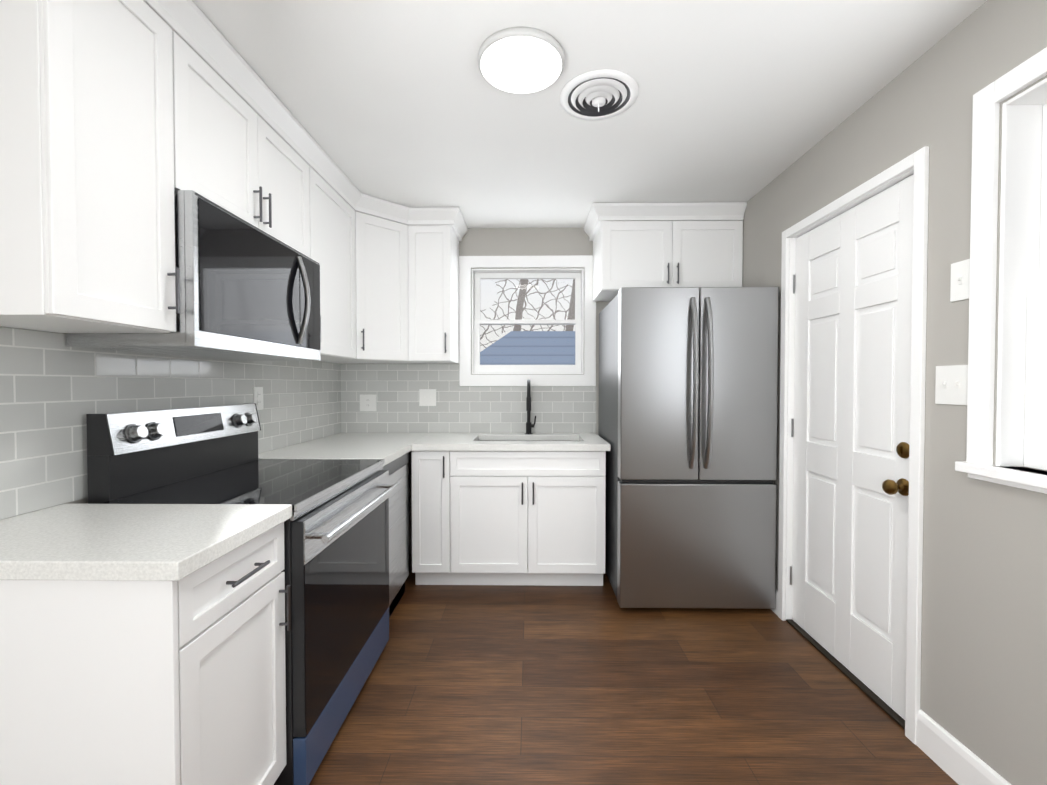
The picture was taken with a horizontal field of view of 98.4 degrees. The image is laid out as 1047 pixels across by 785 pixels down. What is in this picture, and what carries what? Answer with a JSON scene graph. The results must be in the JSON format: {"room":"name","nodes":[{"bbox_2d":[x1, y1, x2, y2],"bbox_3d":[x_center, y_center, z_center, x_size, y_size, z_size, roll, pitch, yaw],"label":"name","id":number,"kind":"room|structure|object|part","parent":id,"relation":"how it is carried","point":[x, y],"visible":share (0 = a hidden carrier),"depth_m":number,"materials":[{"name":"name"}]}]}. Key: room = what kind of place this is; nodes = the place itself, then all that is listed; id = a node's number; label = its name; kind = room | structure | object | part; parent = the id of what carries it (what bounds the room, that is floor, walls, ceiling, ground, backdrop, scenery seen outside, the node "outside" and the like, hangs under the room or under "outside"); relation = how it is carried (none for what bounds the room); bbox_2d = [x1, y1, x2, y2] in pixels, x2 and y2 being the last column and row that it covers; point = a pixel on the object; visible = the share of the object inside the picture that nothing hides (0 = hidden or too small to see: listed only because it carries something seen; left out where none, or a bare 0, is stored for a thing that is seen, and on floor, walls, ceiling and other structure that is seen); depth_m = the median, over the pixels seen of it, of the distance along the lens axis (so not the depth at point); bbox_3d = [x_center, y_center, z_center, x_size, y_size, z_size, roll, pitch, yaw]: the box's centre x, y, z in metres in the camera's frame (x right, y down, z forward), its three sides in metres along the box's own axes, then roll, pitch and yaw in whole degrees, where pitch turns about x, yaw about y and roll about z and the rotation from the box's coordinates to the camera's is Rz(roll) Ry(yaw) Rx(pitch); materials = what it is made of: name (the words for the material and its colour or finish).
{"room":"kitchen","nodes":[
{"label":"kitchen","id":0,"kind":"room"},
{"bbox_2d":[4,327,338,503],"bbox_3d":[-1.525,0.052,0.385,0.200,2.450,6.050,0,1,1],"label":"wall","id":1,"kind":"structure","parent":0,"point":[83,501],"depth_m":1.43,"materials":[{"name":"beige paint"}]},
{"bbox_2d":[0,0,183,332],"bbox_3d":[-1.232,-0.642,1.183,0.360,0.931,0.359,0,1,1],"label":"upper cabinet","id":2,"kind":"object","parent":1,"relation":"attached to","point":[121,121],"depth_m":1.11,"materials":[{"name":"white wood"}]},
{"bbox_2d":[0,327,343,519],"bbox_3d":[-1.395,0.065,2.183,0.008,0.517,2.448,0,1,1],"label":"tile backsplash","id":3,"kind":"structure","parent":1,"relation":"attached to","point":[54,389],"depth_m":1.47,"materials":[{"name":"grey tile"}]},
{"bbox_2d":[253,387,262,409],"bbox_3d":[-1.384,0.032,2.358,0.010,0.120,0.075,0,1,1],"label":"electrical outlet","id":4,"kind":"object","parent":3,"relation":"attached to","point":[258,396],"visible":1,"depth_m":2.36,"materials":[{"name":"white plastic"}]},
{"bbox_2d":[180,20,315,260],"bbox_3d":[-1.224,-0.871,1.780,0.360,0.495,0.838,0,1,1],"label":"upper cabinet","id":5,"kind":"object","parent":1,"relation":"attached to","point":[241,158],"depth_m":1.69,"materials":[{"name":"white wood"}]},
{"bbox_2d":[66,190,320,360],"bbox_3d":[-1.166,-0.384,1.788,0.451,0.472,0.832,0,1,1],"label":"over-the-range microwave","id":6,"kind":"object","parent":5,"relation":"attached to","point":[249,291],"visible":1,"depth_m":1.56,"materials":[{"name":"silver metal"}]},
{"bbox_2d":[316,164,355,359],"bbox_3d":[-1.215,-0.666,2.493,0.360,0.931,0.578,0,1,1],"label":"upper cabinet","id":7,"kind":"object","parent":1,"relation":"attached to","point":[335,210],"depth_m":2.52,"materials":[{"name":"white wood"}]},
{"bbox_2d":[321,360,403,363],"bbox_3d":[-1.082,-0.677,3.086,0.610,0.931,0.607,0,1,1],"label":"rail","id":8,"kind":"object","parent":1,"relation":"attached to","point":[331,361],"depth_m":3.08,"materials":[{"name":"white wood"}]},
{"bbox_2d":[352,192,411,363],"bbox_3d":[-0.904,-0.714,2.903,0.259,1.004,0.256,0,1,1],"label":"upper cabinet","id":9,"kind":"object","parent":1,"relation":"attached to","point":[381,225],"depth_m":2.90,"materials":[{"name":"white wood"}]},
{"bbox_2d":[408,228,609,553],"bbox_3d":[0.026,-0.004,3.489,3.220,2.450,0.200,0,1,1],"label":"wall","id":10,"kind":"structure","parent":0,"point":[524,241],"depth_m":3.37,"materials":[{"name":"beige paint"}]},
{"bbox_2d":[408,220,459,363],"bbox_3d":[-0.629,-0.679,3.204,0.290,0.931,0.360,0,1,1],"label":"upper cabinet","id":11,"kind":"object","parent":10,"relation":"attached to","point":[433,245],"depth_m":3.03,"materials":[{"name":"white wood"}]},
{"bbox_2d":[344,364,595,432],"bbox_3d":[-0.404,0.043,3.390,1.898,0.517,0.008,0,1,1],"label":"tile backsplash","id":12,"kind":"structure","parent":10,"relation":"attached to","point":[458,409],"depth_m":3.39,"materials":[{"name":"grey tile"}]},
{"bbox_2d":[360,395,376,410],"bbox_3d":[-1.167,0.078,3.391,0.125,0.125,0.010,0,1,1],"label":"electrical outlet","id":13,"kind":"object","parent":12,"relation":"attached to","point":[368,402],"visible":1,"depth_m":3.39,"materials":[{"name":"white plastic"}]},
{"bbox_2d":[419,389,435,405],"bbox_3d":[-0.718,0.038,3.381,0.125,0.125,0.016,0,1,1],"label":"electrical outlet","id":14,"kind":"object","parent":12,"relation":"attached to","point":[427,397],"visible":1,"depth_m":3.38,"materials":[{"name":"white plastic"}]},
{"bbox_2d":[459,255,595,385],"bbox_3d":[0.031,-0.533,3.450,1.019,0.970,0.179,0,1,1],"label":"window","id":15,"kind":"structure","parent":10,"relation":"in","point":[582,265],"depth_m":3.37,"materials":[{"name":"white"}]},
{"bbox_3d":[0.031,-0.533,3.458,0.813,0.764,0.066,0,1,1],"label":"back window sash","id":16,"kind":"part","parent":15,"relation":"part of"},
{"bbox_2d":[584,202,746,301],"bbox_3d":[0.938,-0.946,3.125,0.984,0.547,0.466,0,1,1],"label":"upper cabinet","id":17,"kind":"object","parent":10,"relation":"attached to","point":[692,244],"visible":0.96,"depth_m":2.94,"materials":[{"name":"white wood"}]},
{"bbox_2d":[192,0,986,227],"bbox_3d":[-0.015,-1.222,0.342,3.220,0.100,6.450,0,1,1],"label":"ceiling","id":18,"kind":"structure","parent":0,"point":[403,103],"depth_m":1.79,"materials":[{"name":"paint"}]},
{"bbox_2d":[478,27,564,93],"bbox_3d":[-0.008,-1.182,1.625,0.312,0.024,0.312,0,1,1],"label":"light","id":19,"kind":"object","parent":18,"relation":"in","point":[521,60],"visible":0.98,"depth_m":1.59,"materials":[{"name":"white plastic"}]},
{"bbox_2d":[560,69,638,119],"bbox_3d":[0.304,-1.167,1.827,0.316,0.060,0.316,0,1,1],"label":"ceiling vent","id":20,"kind":"object","parent":18,"relation":"in","point":[599,94],"visible":1,"depth_m":1.80,"materials":[{"name":"white metal"}]},
{"bbox_2d":[309,554,957,784],"bbox_3d":[-0.015,1.328,0.388,3.220,0.100,6.450,0,1,1],"label":"floor","id":21,"kind":"structure","parent":0,"point":[520,685],"depth_m":1.82,"materials":[{"name":"brown wood"}]},
{"bbox_2d":[0,522,290,784],"bbox_3d":[-1.054,0.824,1.169,0.717,0.878,0.434,0,1,1],"label":"base cabinet","id":22,"kind":"object","parent":21,"relation":"on","point":[182,681],"visible":0.83,"depth_m":0.95,"materials":[{"name":"white wood"}]},
{"bbox_2d":[0,504,291,580],"bbox_3d":[-1.059,0.363,1.154,0.708,0.040,0.448,0,1,1],"label":"countertop","id":23,"kind":"structure","parent":22,"relation":"on","point":[135,542],"depth_m":1.07,"materials":[{"name":"stone"}]},
{"bbox_2d":[86,403,399,784],"bbox_3d":[-0.989,0.656,1.804,0.776,1.191,0.838,0,1,1],"label":"range","id":24,"kind":"object","parent":21,"relation":"on","point":[336,545],"visible":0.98,"depth_m":1.60,"materials":[{"name":"black"}]},
{"bbox_2d":[382,452,408,617],"bbox_3d":[-1.028,0.802,2.511,0.638,0.874,0.559,0,1,1],"label":"dishwasher","id":25,"kind":"object","parent":21,"relation":"on","point":[397,468],"visible":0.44,"depth_m":2.57,"materials":[{"name":"grey metal"}]},
{"bbox_2d":[411,440,605,585],"bbox_3d":[-0.090,0.790,3.075,1.200,0.878,0.656,0,1,1],"label":"base cabinet","id":26,"kind":"object","parent":21,"relation":"on","point":[508,518],"visible":0.92,"depth_m":2.79,"materials":[{"name":"white wood"}]},
{"bbox_2d":[258,433,610,465],"bbox_3d":[-0.431,0.413,2.808,1.920,0.200,1.186,0,1,1],"label":"countertop","id":27,"kind":"structure","parent":26,"relation":"on","point":[388,447],"depth_m":2.75,"materials":[{"name":"stone"}]},
{"bbox_2d":[525,379,535,433],"bbox_3d":[0.052,0.104,3.227,0.084,0.402,0.215,0,1,1],"label":"faucet","id":28,"kind":"object","parent":27,"relation":"on","point":[529,425],"visible":1,"depth_m":3.17,"materials":[{"name":"black metal"}]},
{"bbox_2d":[598,287,778,608],"bbox_3d":[0.976,0.322,2.880,0.865,1.820,0.906,0,1,1],"label":"fridge","id":29,"kind":"object","parent":21,"relation":"on","point":[688,407],"visible":0.98,"depth_m":2.50,"materials":[{"name":"grey metal"}]},
{"bbox_2d":[742,0,1046,784],"bbox_3d":[1.495,0.053,0.345,0.200,2.450,6.050,0,1,1],"label":"wall","id":30,"kind":"structure","parent":0,"point":[983,693],"depth_m":1.47,"materials":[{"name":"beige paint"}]},
{"bbox_2d":[786,174,913,729],"bbox_3d":[1.430,0.216,2.033,0.110,2.062,0.806,0,1,1],"label":"entry door","id":31,"kind":"structure","parent":30,"relation":"in","point":[852,286],"depth_m":1.97,"materials":[{"name":"white painted wood"},{"name":"aged brass"}]},
{"bbox_2d":[778,146,928,744],"bbox_3d":[1.443,0.192,2.032,0.088,2.112,0.890,0,1,1],"label":"door frame","id":32,"kind":"structure","parent":30,"relation":"attached to","point":[916,163],"depth_m":1.63,"materials":[{"name":"white wood"}]},
{"bbox_2d":[771,590,1010,784],"bbox_3d":[1.388,1.213,0.368,0.013,0.130,6.048,0,1,1],"label":"baseboard","id":33,"kind":"structure","parent":30,"relation":"attached to","point":[953,758],"depth_m":1.47,"materials":[{"name":"white wood"}]},
{"bbox_2d":[935,365,967,404],"bbox_3d":[1.401,-0.025,1.480,0.016,0.128,0.118,0,1,1],"label":"switch plate","id":34,"kind":"object","parent":30,"relation":"attached to","point":[951,386],"visible":0.98,"depth_m":1.48,"materials":[{"name":"white plastic"}]},
{"bbox_2d":[950,259,969,301],"bbox_3d":[1.401,-0.359,1.448,0.016,0.125,0.072,0,1,1],"label":"switch plate","id":35,"kind":"object","parent":30,"relation":"attached to","point":[960,280],"visible":0.96,"depth_m":1.45,"materials":[{"name":"white plastic"}]},
{"bbox_2d":[955,47,1046,493],"bbox_3d":[1.462,-0.318,0.913,0.200,1.188,1.020,0,1,1],"label":"window","id":36,"kind":"structure","parent":30,"relation":"in","point":[1021,175],"depth_m":1.33,"materials":[{"name":"white wood"}]},
{"bbox_3d":[1.505,-0.301,0.913,0.066,1.056,0.824,0,1,1],"label":"right window sash","id":37,"kind":"part","parent":36,"relation":"part of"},
{"label":"outside","id":38,"kind":"structure","parent":0,"visible":0},
{"bbox_2d":[480,331,574,364],"bbox_3d":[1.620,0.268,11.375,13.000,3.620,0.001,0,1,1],"label":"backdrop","id":39,"kind":"structure","parent":38,"point":[513,359],"depth_m":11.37,"materials":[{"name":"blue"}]},
{"bbox_2d":[480,279,574,351],"bbox_3d":[1.127,-4.431,11.797,20.000,13.000,0.001,0,1,1],"label":"sky","id":40,"kind":"structure","parent":38,"point":[492,299],"depth_m":11.85,"materials":[{"name":"white"}]}
]}

